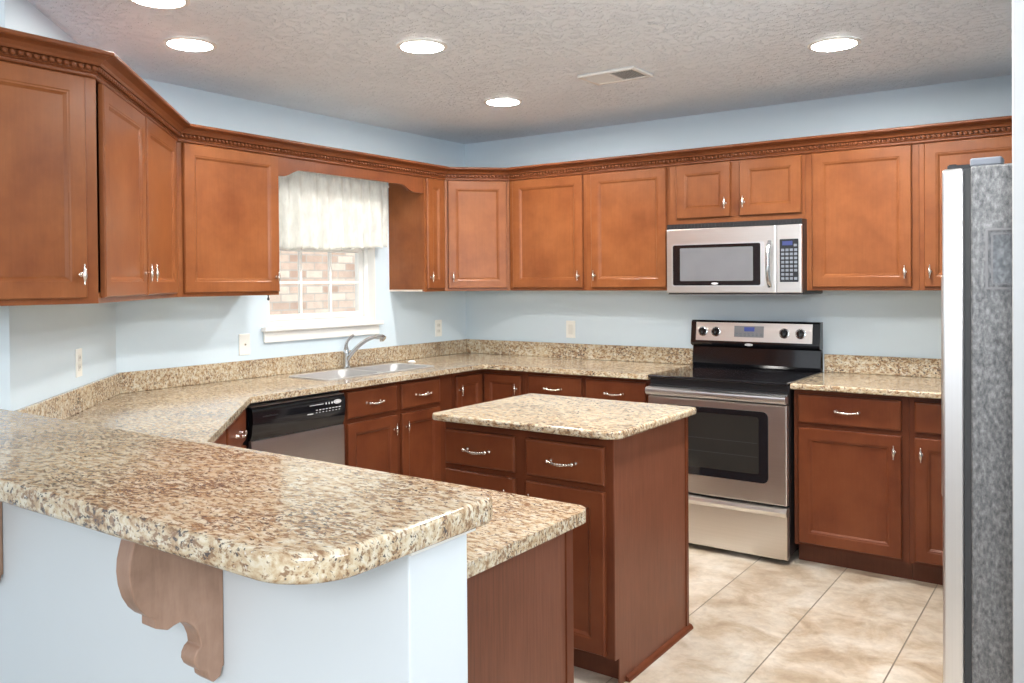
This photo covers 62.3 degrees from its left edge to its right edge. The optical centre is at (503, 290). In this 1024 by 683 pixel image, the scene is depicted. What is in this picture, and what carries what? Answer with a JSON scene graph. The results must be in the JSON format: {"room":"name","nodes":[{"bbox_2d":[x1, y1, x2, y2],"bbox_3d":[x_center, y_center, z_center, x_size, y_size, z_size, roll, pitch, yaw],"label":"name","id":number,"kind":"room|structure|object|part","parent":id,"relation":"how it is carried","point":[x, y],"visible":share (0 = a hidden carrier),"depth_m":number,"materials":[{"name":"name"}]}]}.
{"room":"kitchen","nodes":[
{"label":"kitchen","id":0,"kind":"room"},
{"bbox_2d":[0,0,9,409],"bbox_3d":[-2.175,0.206,2.191,0.150,2.440,1.630,0,1,35],"label":"wall","id":1,"kind":"structure","parent":0,"point":[4,310],"depth_m":2.80,"materials":[{"name":"blue paint"}]},
{"bbox_2d":[0,60,98,305],"bbox_3d":[-1.604,-0.334,2.555,0.355,0.760,0.650,0,1,35],"label":"upper cabinet","id":2,"kind":"object","parent":1,"relation":"attached to","point":[49,226],"visible":0.98,"depth_m":2.60,"materials":[{"name":"brown wood"}]},
{"bbox_3d":[-1.324,-0.051,2.669,0.032,0.068,0.016,0,1,35],"label":"knob","id":3,"kind":"part","parent":2,"relation":"part of","materials":[{"name":"silver metal"}]},
{"bbox_2d":[5,0,115,410],"bbox_3d":[-1.894,0.190,3.446,0.290,2.440,1.351,-1,1,-10],"label":"wall","id":4,"kind":"structure","parent":0,"point":[43,339],"depth_m":3.19,"materials":[{"name":"blue paint"}]},
{"bbox_2d":[15,373,120,419],"bbox_3d":[-1.728,0.446,3.420,0.020,0.099,1.233,-1,1,-10],"label":"backsplash","id":5,"kind":"structure","parent":4,"relation":"attached to","point":[64,405],"depth_m":3.40,"materials":[{"name":"stone"}]},
{"bbox_2d":[75,348,81,377],"bbox_3d":[-1.748,0.297,3.487,0.007,0.116,0.072,-1,1,-10],"label":"outlet","id":6,"kind":"object","parent":4,"relation":"attached to","point":[78,352],"visible":1,"depth_m":3.47,"materials":[{"name":"white plastic"}]},
{"bbox_2d":[96,81,177,302],"bbox_3d":[-1.550,-0.343,3.317,0.355,0.760,1.424,-1,1,-9],"label":"upper cabinet","id":7,"kind":"object","parent":4,"relation":"attached to","point":[137,160],"visible":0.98,"depth_m":3.17,"materials":[{"name":"brown wood"}]},
{"bbox_3d":[-1.368,-0.332,3.060,0.018,0.704,0.543,-1,1,-10],"label":"door","id":8,"kind":"part","parent":7,"relation":"part of","materials":[{"name":"brown wood"}]},
{"bbox_3d":[-1.381,-0.069,3.305,0.032,0.068,0.016,-1,1,-10],"label":"knob","id":9,"kind":"part","parent":7,"relation":"part of","materials":[{"name":"silver metal"}]},
{"bbox_3d":[-1.395,-0.070,3.388,0.032,0.068,0.016,-1,1,-9],"label":"knob","id":10,"kind":"part","parent":7,"relation":"part of","materials":[{"name":"silver metal"}]},
{"bbox_3d":[-1.462,-0.337,3.618,0.018,0.704,0.541,-1,1,-10],"label":"door","id":11,"kind":"part","parent":7,"relation":"part of","materials":[{"name":"brown wood"}]},
{"bbox_2d":[0,27,1011,180],"bbox_3d":[0.061,-0.740,3.280,3.353,0.079,3.763,0,1,35],"label":"crown molding","id":12,"kind":"structure","parent":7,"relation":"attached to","point":[18,47],"depth_m":4.25,"materials":[{"name":"brown wood"}]},
{"bbox_2d":[0,502,467,682],"bbox_3d":[-0.943,0.916,2.010,2.065,1.006,0.150,0,1,35],"label":"wall","id":13,"kind":"structure","parent":0,"point":[65,617],"depth_m":1.59,"materials":[{"name":"white paint"}]},
{"bbox_2d":[0,501,2,578],"bbox_3d":[-1.350,0.571,2.065,0.044,0.343,0.222,0,1,35],"label":"corbel","id":14,"kind":"object","parent":13,"relation":"attached to","point":[1,530],"visible":0.74,"depth_m":2.14,"materials":[{"name":"brown wood"}]},
{"bbox_2d":[116,539,223,681],"bbox_3d":[-0.619,0.571,1.543,0.044,0.343,0.222,0,1,35],"label":"corbel","id":15,"kind":"object","parent":13,"relation":"attached to","point":[167,589],"visible":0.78,"depth_m":1.55,"materials":[{"name":"brown wood"}]},
{"bbox_2d":[408,528,475,555],"bbox_3d":[-0.944,0.405,1.989,2.085,0.016,0.168,0,1,35],"label":"trim","id":16,"kind":"structure","parent":13,"relation":"on","point":[472,530],"depth_m":1.38,"materials":[{"name":"white paint"}]},
{"bbox_2d":[0,409,492,584],"bbox_3d":[-0.992,0.375,1.894,2.118,0.044,0.441,0,1,35],"label":"bar","id":17,"kind":"object","parent":16,"relation":"on","point":[256,516],"visible":1,"depth_m":1.44,"materials":[{"name":"stone"}]},
{"bbox_2d":[115,78,465,372],"bbox_3d":[-1.140,0.166,5.150,0.160,2.440,2.750,0,1,35],"label":"wall","id":18,"kind":"structure","parent":0,"point":[160,333],"depth_m":4.72,"materials":[{"name":"blue paint"}]},
{"bbox_2d":[176,141,280,296],"bbox_3d":[-1.455,-0.354,4.262,0.355,0.760,0.596,0,1,35],"label":"upper cabinet","id":19,"kind":"object","parent":18,"relation":"attached to","point":[228,199],"visible":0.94,"depth_m":4.16,"materials":[{"name":"brown wood"}]},
{"bbox_3d":[-1.168,-0.071,4.387,0.032,0.068,0.016,0,1,35],"label":"knob","id":20,"kind":"part","parent":19,"relation":"part of","materials":[{"name":"silver metal"}]},
{"bbox_2d":[278,156,422,192],"bbox_3d":[-0.854,-0.677,4.904,0.019,0.134,1.158,0,1,35],"label":"window valance","id":21,"kind":"object","parent":19,"relation":"attached to","point":[286,166],"visible":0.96,"depth_m":4.84,"materials":[{"name":"brown wood"}]},
{"bbox_2d":[239,334,249,355],"bbox_3d":[-1.411,0.294,4.618,0.014,0.116,0.072,0,1,35],"label":"wall plate","id":22,"kind":"object","parent":18,"relation":"attached to","point":[244,339],"visible":1,"depth_m":4.62,"materials":[{"name":"white plastic"}]},
{"bbox_2d":[120,339,466,392],"bbox_3d":[-1.054,0.422,5.112,0.020,0.098,2.675,0,1,35],"label":"backsplash","id":23,"kind":"structure","parent":18,"relation":"attached to","point":[143,380],"depth_m":4.75,"materials":[{"name":"stone"}]},
{"bbox_2d":[261,171,383,342],"bbox_3d":[-1.126,-0.209,5.122,0.195,0.990,0.940,0,1,35],"label":"window","id":24,"kind":"structure","parent":18,"relation":"in","point":[361,321],"depth_m":5.22,"materials":[{"name":"white paint"}]},
{"bbox_3d":[-1.146,-0.050,5.154,0.030,0.438,0.781,0,1,35],"label":"sash","id":25,"kind":"part","parent":24,"relation":"part of","materials":[{"name":"white paint"}]},
{"bbox_3d":[-1.162,-0.252,5.162,0.090,0.905,0.855,0,1,35],"label":"frame","id":26,"kind":"part","parent":24,"relation":"part of","materials":[{"name":"white paint"}]},
{"bbox_3d":[-1.056,-0.659,5.052,0.088,0.017,0.990,0,1,35],"label":"curtain rod","id":27,"kind":"object","parent":24,"relation":"attached to","visible":0},
{"bbox_2d":[278,171,387,250],"bbox_3d":[-1.006,-0.459,5.023,0.053,0.450,0.926,0,1,35],"label":"curtain","id":28,"kind":"object","parent":27,"relation":"hanging from","point":[317,211],"visible":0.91,"depth_m":5.03,"materials":[{"name":"white fabric"}]},
{"bbox_2d":[388,177,444,291],"bbox_3d":[-0.549,-0.375,5.533,0.355,0.760,0.204,0,1,35],"label":"upper cabinet","id":29,"kind":"object","parent":18,"relation":"attached to","point":[416,220],"visible":0.99,"depth_m":5.46,"materials":[{"name":"brown wood"}]},
{"bbox_3d":[-0.575,-0.001,5.558,0.284,0.010,0.204,0,1,35],"label":"panel","id":30,"kind":"part","parent":29,"relation":"part of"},
{"bbox_3d":[-0.454,-0.375,5.465,0.019,0.760,0.204,0,1,35],"label":"frame","id":31,"kind":"part","parent":29,"relation":"part of","materials":[{"name":"brown wood"}]},
{"bbox_3d":[-0.438,-0.365,5.454,0.018,0.704,0.173,0,1,35],"label":"door","id":32,"kind":"part","parent":29,"relation":"part of","materials":[{"name":"brown wood"}]},
{"bbox_2d":[435,320,441,336],"bbox_3d":[-0.459,0.264,5.959,0.007,0.116,0.072,0,1,35],"label":"outlet","id":33,"kind":"object","parent":18,"relation":"attached to","point":[438,323],"visible":1,"depth_m":5.95,"materials":[{"name":"white plastic"}]},
{"bbox_2d":[28,0,1011,143],"bbox_3d":[0.747,-1.073,0.897,8.150,0.100,7.750,0,1,35],"label":"ceiling","id":34,"kind":"structure","parent":0,"point":[341,59],"depth_m":3.73,"materials":[{"name":"paint"}]},
{"bbox_2d":[128,0,189,8],"bbox_3d":[-1.218,-1.026,2.982,0.216,0.006,0.216,0,1,35],"label":"recessed light","id":35,"kind":"object","parent":34,"relation":"in","point":[158,4],"visible":1,"depth_m":3.02,"materials":[{"name":"white paint"}]},
{"bbox_2d":[162,37,216,51],"bbox_3d":[-1.317,-1.032,3.555,0.216,0.006,0.216,0,1,35],"label":"recessed light","id":36,"kind":"object","parent":34,"relation":"in","point":[189,44],"visible":1,"depth_m":3.54,"materials":[{"name":"white paint"}]},
{"bbox_2d":[397,39,446,53],"bbox_3d":[-0.348,-1.040,3.612,0.216,0.006,0.216,0,1,35],"label":"recessed light","id":37,"kind":"object","parent":34,"relation":"in","point":[417,46],"visible":1,"depth_m":3.60,"materials":[{"name":"white paint"}]},
{"bbox_2d":[484,97,521,105],"bbox_3d":[-0.004,-1.055,4.740,0.216,0.006,0.216,0,1,35],"label":"recessed light","id":38,"kind":"object","parent":34,"relation":"in","point":[502,101],"visible":1,"depth_m":4.72,"materials":[{"name":"white paint"}]},
{"bbox_2d":[577,66,652,85],"bbox_3d":[0.547,-1.050,4.148,0.310,0.011,0.210,0,1,35],"label":"ceiling vent","id":39,"kind":"object","parent":34,"relation":"in","point":[628,73],"visible":1,"depth_m":4.14,"materials":[{"name":"white metal"}]},
{"bbox_2d":[807,37,860,51],"bbox_3d":[1.417,-1.054,3.632,0.216,0.006,0.216,0,1,35],"label":"recessed light","id":40,"kind":"object","parent":34,"relation":"in","point":[836,43],"visible":1,"depth_m":3.62,"materials":[{"name":"white paint"}]},
{"bbox_2d":[465,75,1011,371],"bbox_3d":[1.514,0.146,5.038,4.610,2.440,0.150,0,1,35],"label":"wall","id":41,"kind":"structure","parent":0,"point":[903,323],"depth_m":5.06,"materials":[{"name":"blue paint"}]},
{"bbox_2d":[444,180,509,290],"bbox_3d":[-0.212,-0.381,5.791,0.611,0.760,0.606,0,1,36],"label":"upper cabinet","id":42,"kind":"object","parent":41,"relation":"attached to","point":[477,213],"visible":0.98,"depth_m":5.57,"materials":[{"name":"brown wood"}]},
{"bbox_2d":[509,174,586,290],"bbox_3d":[0.351,-0.382,5.547,0.583,0.760,0.355,0,1,35],"label":"upper cabinet","id":43,"kind":"object","parent":41,"relation":"attached to","point":[548,222],"visible":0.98,"depth_m":5.42,"materials":[{"name":"brown wood"}]},
{"bbox_2d":[566,321,574,337],"bbox_3d":[0.451,0.260,5.701,0.072,0.116,0.008,0,1,35],"label":"wall plate","id":44,"kind":"object","parent":41,"relation":"attached to","point":[570,325],"visible":1,"depth_m":5.70,"materials":[{"name":"white plastic"}]},
{"bbox_2d":[467,339,692,364],"bbox_3d":[0.443,0.404,5.700,1.775,0.098,0.020,0,1,35],"label":"backsplash","id":45,"kind":"structure","parent":41,"relation":"attached to","point":[671,355],"depth_m":5.62,"materials":[{"name":"stone"}]},
{"bbox_2d":[586,166,669,290],"bbox_3d":[0.817,-0.382,5.215,0.559,0.760,0.355,0,1,35],"label":"upper cabinet","id":46,"kind":"object","parent":41,"relation":"attached to","point":[628,211],"visible":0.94,"depth_m":5.10,"materials":[{"name":"brown wood"}]},
{"bbox_2d":[670,154,804,224],"bbox_3d":[1.359,-0.572,4.825,0.774,0.380,0.355,0,1,35],"label":"upper cabinet","id":47,"kind":"object","parent":41,"relation":"attached to","point":[768,188],"visible":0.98,"depth_m":4.71,"materials":[{"name":"brown wood"}]},
{"bbox_3d":[1.134,-0.569,4.819,0.324,0.308,0.018,0,1,35],"label":"door","id":48,"kind":"part","parent":47,"relation":"part of","materials":[{"name":"brown wood"}]},
{"bbox_2d":[667,218,822,294],"bbox_3d":[1.347,-0.180,4.783,0.762,0.400,0.443,0,1,35],"label":"microwave","id":49,"kind":"object","parent":47,"relation":"attached to","point":[759,257],"visible":1,"depth_m":4.61,"materials":[{"name":"silver metal"}]},
{"bbox_3d":[1.198,-0.168,4.691,0.624,0.361,0.030,0,1,35],"label":"door","id":50,"kind":"part","parent":49,"relation":"part of","materials":[{"name":"silver metal"}]},
{"bbox_3d":[1.408,-0.142,4.501,0.025,0.254,0.055,0,1,35],"label":"handle","id":51,"kind":"part","parent":49,"relation":"part of","materials":[{"name":"silver metal"}]},
{"bbox_3d":[1.446,-0.569,4.597,0.337,0.308,0.018,0,1,35],"label":"door","id":52,"kind":"part","parent":47,"relation":"part of","materials":[{"name":"brown wood"}]},
{"bbox_2d":[805,143,918,290],"bbox_3d":[1.900,-0.382,4.443,0.549,0.760,0.355,0,1,35],"label":"upper cabinet","id":53,"kind":"object","parent":41,"relation":"attached to","point":[862,205],"visible":0.98,"depth_m":4.32,"materials":[{"name":"brown wood"}]},
{"bbox_3d":[1.984,-0.093,4.189,0.016,0.068,0.032,0,1,35],"label":"knob","id":54,"kind":"part","parent":53,"relation":"part of","materials":[{"name":"silver metal"}]},
{"bbox_2d":[824,354,940,377],"bbox_3d":[2.249,0.404,4.412,1.116,0.098,0.020,0,1,35],"label":"backsplash","id":55,"kind":"structure","parent":41,"relation":"attached to","point":[860,364],"depth_m":4.55,"materials":[{"name":"stone"}]},
{"bbox_2d":[919,135,1011,289],"bbox_3d":[2.360,-0.383,4.115,0.579,0.760,0.355,0,1,35],"label":"upper cabinet","id":56,"kind":"object","parent":41,"relation":"attached to","point":[934,157],"visible":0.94,"depth_m":4.12,"materials":[{"name":"brown wood"}]},
{"bbox_3d":[2.075,-0.093,4.124,0.016,0.068,0.032,0,1,35],"label":"knob","id":57,"kind":"part","parent":56,"relation":"part of","materials":[{"name":"silver metal"}]},
{"bbox_2d":[574,543,942,682],"bbox_3d":[0.215,1.470,0.152,8.150,0.080,9.650,0,1,35],"label":"floor","id":58,"kind":"structure","parent":0,"point":[753,618],"depth_m":3.48,"materials":[{"name":"beige tile"}]},
{"bbox_2d":[214,409,246,447],"bbox_3d":[-1.367,0.966,3.254,0.655,0.885,1.580,-1,1,-10],"label":"base cabinet","id":59,"kind":"object","parent":58,"relation":"on","point":[235,434],"visible":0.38,"depth_m":3.57,"materials":[{"name":"brown wood"}]},
{"bbox_3d":[-1.053,0.619,3.070,0.018,0.143,0.500,-1,1,-10],"label":"drawer","id":60,"kind":"part","parent":59,"relation":"part of","materials":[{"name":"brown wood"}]},
{"bbox_3d":[-1.145,0.614,3.617,0.018,0.143,0.530,-1,1,-10],"label":"drawer","id":61,"kind":"part","parent":59,"relation":"part of","materials":[{"name":"brown wood"}]},
{"bbox_3d":[-1.118,0.617,3.622,0.036,0.021,0.120,-1,1,-10],"label":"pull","id":62,"kind":"part","parent":59,"relation":"part of","materials":[{"name":"silver metal"}]},
{"bbox_2d":[243,390,344,464],"bbox_3d":[-1.235,0.953,4.323,0.604,0.877,0.606,0,1,35],"label":"dishwasher","id":63,"kind":"object","parent":58,"relation":"on","point":[311,426],"visible":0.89,"depth_m":4.16,"materials":[{"name":"black metal"}]},
{"bbox_3d":[-1.003,0.618,4.161,0.031,0.156,0.584,0,1,35],"label":"control panel","id":64,"kind":"part","parent":63,"relation":"part of","materials":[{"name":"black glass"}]},
{"bbox_3d":[-1.004,0.989,4.167,0.022,0.583,0.584,0,1,35],"label":"door","id":65,"kind":"part","parent":63,"relation":"part of","materials":[{"name":"silver metal"}]},
{"bbox_2d":[307,401,340,414],"bbox_3d":[-0.905,0.590,4.272,0.002,0.048,0.222,0,1,35],"label":"print","id":66,"kind":"object","parent":63,"relation":"attached to","point":[313,407],"depth_m":4.27},
{"bbox_2d":[339,374,451,481],"bbox_3d":[-0.792,0.943,4.943,0.645,0.885,0.899,0,1,35],"label":"base cabinet","id":67,"kind":"object","parent":58,"relation":"on","point":[389,427],"visible":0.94,"depth_m":4.77,"materials":[{"name":"brown wood"}]},
{"bbox_3d":[-0.710,0.600,4.582,0.018,0.143,0.379,0,1,35],"label":"drawer","id":68,"kind":"part","parent":67,"relation":"part of","materials":[{"name":"brown wood"}]},
{"bbox_3d":[-0.707,0.985,4.586,0.018,0.577,0.379,0,1,35],"label":"door","id":69,"kind":"part","parent":67,"relation":"part of","materials":[{"name":"brown wood"}]},
{"bbox_3d":[-0.688,0.603,4.566,0.036,0.021,0.120,0,1,35],"label":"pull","id":70,"kind":"part","parent":67,"relation":"part of","materials":[{"name":"silver metal"}]},
{"bbox_3d":[-0.480,0.595,4.904,0.018,0.143,0.337,0,1,35],"label":"drawer","id":71,"kind":"part","parent":67,"relation":"part of","materials":[{"name":"brown wood"}]},
{"bbox_3d":[-0.477,0.980,4.908,0.018,0.577,0.337,0,1,35],"label":"door","id":72,"kind":"part","parent":67,"relation":"part of","materials":[{"name":"brown wood"}]},
{"bbox_3d":[-0.458,0.598,4.888,0.036,0.021,0.120,0,1,35],"label":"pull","id":73,"kind":"part","parent":67,"relation":"part of","materials":[{"name":"silver metal"}]},
{"bbox_2d":[451,369,525,408],"bbox_3d":[-0.157,0.931,5.596,0.918,0.885,0.898,0,1,35],"label":"base cabinet","id":74,"kind":"object","parent":58,"relation":"on","point":[472,387],"visible":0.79,"depth_m":5.29,"materials":[{"name":"brown wood"}]},
{"bbox_2d":[15,339,692,578],"bbox_3d":[-0.192,0.443,3.863,2.876,0.128,3.750,0,1,35],"label":"countertop","id":75,"kind":"structure","parent":74,"relation":"on","point":[195,403],"depth_m":4.11,"materials":[{"name":"stone"}]},
{"bbox_2d":[289,363,433,379],"bbox_3d":[-0.807,0.555,4.947,0.360,0.178,0.895,0,1,35],"label":"sink","id":76,"kind":"object","parent":75,"relation":"in","point":[338,374],"visible":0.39,"depth_m":4.97,"materials":[{"name":"metal"}]},
{"bbox_3d":[-0.934,0.559,4.770,0.314,0.178,0.399,0,1,35],"label":"bowl","id":77,"kind":"part","parent":76,"relation":"part of","materials":[{"name":"metal"}]},
{"bbox_3d":[-0.681,0.553,5.124,0.314,0.178,0.399,0,1,35],"label":"bowl","id":78,"kind":"part","parent":76,"relation":"part of","materials":[{"name":"metal"}]},
{"bbox_2d":[342,334,385,368],"bbox_3d":[-0.844,0.365,5.097,0.298,0.210,0.054,0,1,23],"label":"faucet","id":79,"kind":"object","parent":75,"relation":"on","point":[347,356],"visible":1,"depth_m":5.12,"materials":[{"name":"silver metal"}]},
{"bbox_3d":[-0.938,0.315,5.134,0.070,0.108,0.035,0,1,21],"label":"lever","id":80,"kind":"part","parent":79,"relation":"part of","materials":[{"name":"silver metal"}]},
{"bbox_3d":[-0.213,0.895,5.278,0.018,0.740,0.261,0,1,35],"label":"door","id":81,"kind":"part","parent":74,"relation":"part of","materials":[{"name":"brown wood"}]},
{"bbox_3d":[-0.005,0.893,5.305,0.282,0.740,0.018,0,1,35],"label":"door","id":82,"kind":"part","parent":74,"relation":"part of","materials":[{"name":"brown wood"}]},
{"bbox_2d":[467,529,573,682],"bbox_3d":[-0.540,0.971,2.163,1.408,0.885,0.550,0,1,35],"label":"base cabinet","id":83,"kind":"object","parent":58,"relation":"on","point":[520,629],"visible":0.02,"depth_m":1.78,"materials":[{"name":"brown wood"}]},
{"bbox_2d":[432,393,695,682],"bbox_3d":[0.256,0.937,3.413,0.827,0.914,0.715,0,1,35],"label":"kitchen island","id":84,"kind":"object","parent":58,"relation":"on","point":[625,462],"visible":0.78,"depth_m":3.14,"materials":[{"name":"brown wood"}]},
{"bbox_3d":[-0.110,0.621,3.266,0.120,0.021,0.036,0,1,35],"label":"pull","id":85,"kind":"part","parent":84,"relation":"part of","materials":[{"name":"silver metal"}]},
{"bbox_3d":[-0.094,0.618,3.288,0.336,0.136,0.018,0,1,35],"label":"drawer","id":86,"kind":"part","parent":84,"relation":"part of","materials":[{"name":"brown wood"}]},
{"bbox_3d":[-0.091,0.997,3.292,0.336,0.578,0.018,0,1,35],"label":"door","id":87,"kind":"part","parent":84,"relation":"part of","materials":[{"name":"brown wood"}]},
{"bbox_3d":[0.082,0.905,3.191,0.757,0.785,0.019,0,1,35],"label":"frame","id":88,"kind":"part","parent":84,"relation":"part of","materials":[{"name":"brown wood"}]},
{"bbox_3d":[0.203,0.621,3.043,0.120,0.021,0.036,0,1,35],"label":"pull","id":89,"kind":"part","parent":84,"relation":"part of","materials":[{"name":"silver metal"}]},
{"bbox_3d":[0.219,0.618,3.065,0.331,0.136,0.018,0,1,35],"label":"drawer","id":90,"kind":"part","parent":84,"relation":"part of","materials":[{"name":"brown wood"}]},
{"bbox_3d":[0.222,0.997,3.069,0.331,0.578,0.018,0,1,35],"label":"door","id":91,"kind":"part","parent":84,"relation":"part of","materials":[{"name":"brown wood"}]},
{"bbox_3d":[0.568,0.951,3.217,0.005,0.885,0.625,0,1,35],"label":"panel","id":92,"kind":"part","parent":84,"relation":"part of","materials":[{"name":"brown wood"}]},
{"bbox_3d":[0.608,1.383,3.253,0.017,0.020,0.568,0,1,35],"label":"shoe moulding","id":93,"kind":"part","parent":84,"relation":"part of","materials":[{"name":"brown wood"}]},
{"bbox_2d":[525,371,650,402],"bbox_3d":[0.640,0.929,5.186,0.855,0.885,0.645,0,1,35],"label":"base cabinet","id":94,"kind":"object","parent":58,"relation":"on","point":[596,387],"visible":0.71,"depth_m":4.94,"materials":[{"name":"brown wood"}]},
{"bbox_3d":[0.289,0.590,5.056,0.120,0.021,0.036,0,1,35],"label":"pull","id":95,"kind":"part","parent":94,"relation":"part of","materials":[{"name":"silver metal"}]},
{"bbox_3d":[0.305,0.587,5.079,0.374,0.143,0.018,0,1,35],"label":"drawer","id":96,"kind":"part","parent":94,"relation":"part of","materials":[{"name":"brown wood"}]},
{"bbox_3d":[0.623,0.590,4.818,0.120,0.021,0.036,0,1,35],"label":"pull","id":97,"kind":"part","parent":94,"relation":"part of","materials":[{"name":"silver metal"}]},
{"bbox_3d":[0.639,0.587,4.841,0.386,0.143,0.018,0,1,35],"label":"drawer","id":98,"kind":"part","parent":94,"relation":"part of","materials":[{"name":"brown wood"}]},
{"bbox_2d":[645,319,822,560],"bbox_3d":[1.282,0.776,4.681,0.761,1.192,0.694,0,1,35],"label":"range","id":99,"kind":"object","parent":58,"relation":"on","point":[741,478],"visible":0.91,"depth_m":4.42,"materials":[{"name":"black metal"}]},
{"bbox_3d":[1.186,0.243,5.067,0.046,0.045,0.030,0,1,35],"label":"knob","id":100,"kind":"part","parent":99,"relation":"part of","materials":[{"name":"black plastic"}]},
{"bbox_3d":[1.253,0.243,5.019,0.046,0.045,0.030,0,1,35],"label":"knob","id":101,"kind":"part","parent":99,"relation":"part of","materials":[{"name":"black plastic"}]},
{"bbox_3d":[1.093,0.544,4.416,0.757,0.042,0.050,0,1,35],"label":"oven handle","id":102,"kind":"part","parent":99,"relation":"part of","materials":[{"name":"silver metal"}]},
{"bbox_3d":[1.111,0.824,4.441,0.755,0.503,0.035,0,1,35],"label":"oven door","id":103,"kind":"part","parent":99,"relation":"part of","materials":[{"name":"silver metal"}]},
{"bbox_3d":[1.113,0.543,4.445,0.753,0.058,0.018,0,1,35],"label":"door trim","id":104,"kind":"part","parent":99,"relation":"part of","materials":[{"name":"silver metal"}]},
{"bbox_2d":[648,365,822,385],"bbox_3d":[1.290,0.463,4.693,0.761,0.017,0.656,0,1,35],"label":"cooktop","id":105,"kind":"object","parent":99,"relation":"in","point":[715,375],"depth_m":4.61,"materials":[{"name":"black glass"}]},
{"bbox_3d":[1.109,1.216,4.438,0.755,0.260,0.053,0,1,35],"label":"storage drawer","id":106,"kind":"part","parent":99,"relation":"part of","materials":[{"name":"silver metal"}]},
{"bbox_3d":[1.424,0.238,4.917,0.174,0.064,0.014,0,1,35],"label":"display panel","id":107,"kind":"part","parent":99,"relation":"part of","materials":[{"name":"grey plastic"}]},
{"bbox_3d":[1.581,0.243,4.785,0.046,0.045,0.030,0,1,35],"label":"knob","id":108,"kind":"part","parent":99,"relation":"part of","materials":[{"name":"black plastic"}]},
{"bbox_3d":[1.655,0.243,4.732,0.046,0.045,0.030,0,1,35],"label":"knob","id":109,"kind":"part","parent":99,"relation":"part of","materials":[{"name":"black plastic"}]},
{"bbox_2d":[794,389,912,579],"bbox_3d":[1.837,0.929,4.332,0.530,0.885,0.645,0,1,35],"label":"base cabinet","id":110,"kind":"object","parent":58,"relation":"on","point":[852,505],"visible":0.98,"depth_m":4.10,"materials":[{"name":"brown wood"}]},
{"bbox_3d":[1.654,0.590,4.083,0.120,0.021,0.036,0,1,35],"label":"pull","id":111,"kind":"part","parent":110,"relation":"part of","materials":[{"name":"silver metal"}]},
{"bbox_3d":[1.670,0.587,4.106,0.477,0.143,0.018,0,1,35],"label":"drawer","id":112,"kind":"part","parent":110,"relation":"part of","materials":[{"name":"brown wood"}]},
{"bbox_3d":[1.673,0.972,4.110,0.477,0.577,0.018,0,1,35],"label":"door","id":113,"kind":"part","parent":110,"relation":"part of","materials":[{"name":"brown wood"}]},
{"bbox_2d":[790,354,940,398],"bbox_3d":[2.067,0.422,4.157,1.116,0.128,0.649,0,1,35],"label":"countertop","id":114,"kind":"structure","parent":110,"relation":"on","point":[860,374],"depth_m":4.41,"materials":[{"name":"stone"}]},
{"bbox_3d":[1.826,0.758,3.966,0.016,0.068,0.032,0,1,35],"label":"knob","id":115,"kind":"part","parent":110,"relation":"part of","materials":[{"name":"silver metal"}]},
{"bbox_2d":[909,397,942,584],"bbox_3d":[2.289,0.929,4.010,0.578,0.885,0.645,0,1,35],"label":"base cabinet","id":116,"kind":"object","parent":58,"relation":"on","point":[925,470],"visible":0.27,"depth_m":3.91,"materials":[{"name":"brown wood"}]},
{"bbox_3d":[1.921,0.758,3.898,0.016,0.068,0.032,0,1,35],"label":"knob","id":117,"kind":"part","parent":116,"relation":"part of","materials":[{"name":"silver metal"}]},
{"bbox_3d":[2.123,0.587,3.782,0.525,0.143,0.018,0,1,35],"label":"drawer","id":118,"kind":"part","parent":116,"relation":"part of","materials":[{"name":"brown wood"}]},
{"bbox_3d":[2.126,0.972,3.787,0.525,0.577,0.018,0,1,35],"label":"door","id":119,"kind":"part","parent":116,"relation":"part of","materials":[{"name":"brown wood"}]},
{"bbox_2d":[941,156,1012,682],"bbox_3d":[1.818,0.504,2.604,0.816,1.772,0.910,0,1,35],"label":"refrigerator","id":120,"kind":"object","parent":58,"relation":"on","point":[976,321],"visible":0.96,"depth_m":2.39,"materials":[{"name":"grey metal"}]},
{"bbox_3d":[1.449,0.312,2.741,0.056,0.780,0.022,0,1,35],"label":"handle","id":121,"kind":"part","parent":120,"relation":"part of","materials":[{"name":"silver metal"}]},
{"bbox_3d":[1.400,0.479,2.584,0.056,1.659,0.393,0,1,35],"label":"door","id":122,"kind":"part","parent":120,"relation":"part of","materials":[{"name":"silver metal"}]},
{"bbox_3d":[1.318,-0.357,2.449,0.058,0.016,0.032,0,1,35],"label":"hinge arm","id":123,"kind":"part","parent":120,"relation":"part of","materials":[{"name":"black plastic"}]},
{"bbox_2d":[985,228,1011,288],"bbox_3d":[1.446,-0.088,2.298,0.242,0.170,0.004,0,1,35],"label":"holder","id":124,"kind":"object","parent":120,"relation":"attached to","point":[987,229],"visible":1,"depth_m":2.36,"materials":[{"name":"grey plastic"}]},
{"bbox_2d":[1012,0,1023,682],"bbox_3d":[3.119,0.178,0.962,4.362,2.440,0.115,0,1,35],"label":"wall","id":125,"kind":"structure","parent":0,"point":[1017,5],"depth_m":2.17,"materials":[{"name":"white paint"}]},
{"label":"outside","id":126,"kind":"structure","parent":0,"visible":0},
{"bbox_2d":[270,251,354,314],"bbox_3d":[-2.568,-1.382,7.832,0.200,6.500,12.000,0,1,35],"label":"wall","id":127,"kind":"structure","parent":126,"point":[314,264],"depth_m":8.57,"materials":[{"name":"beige brick"}]}
]}

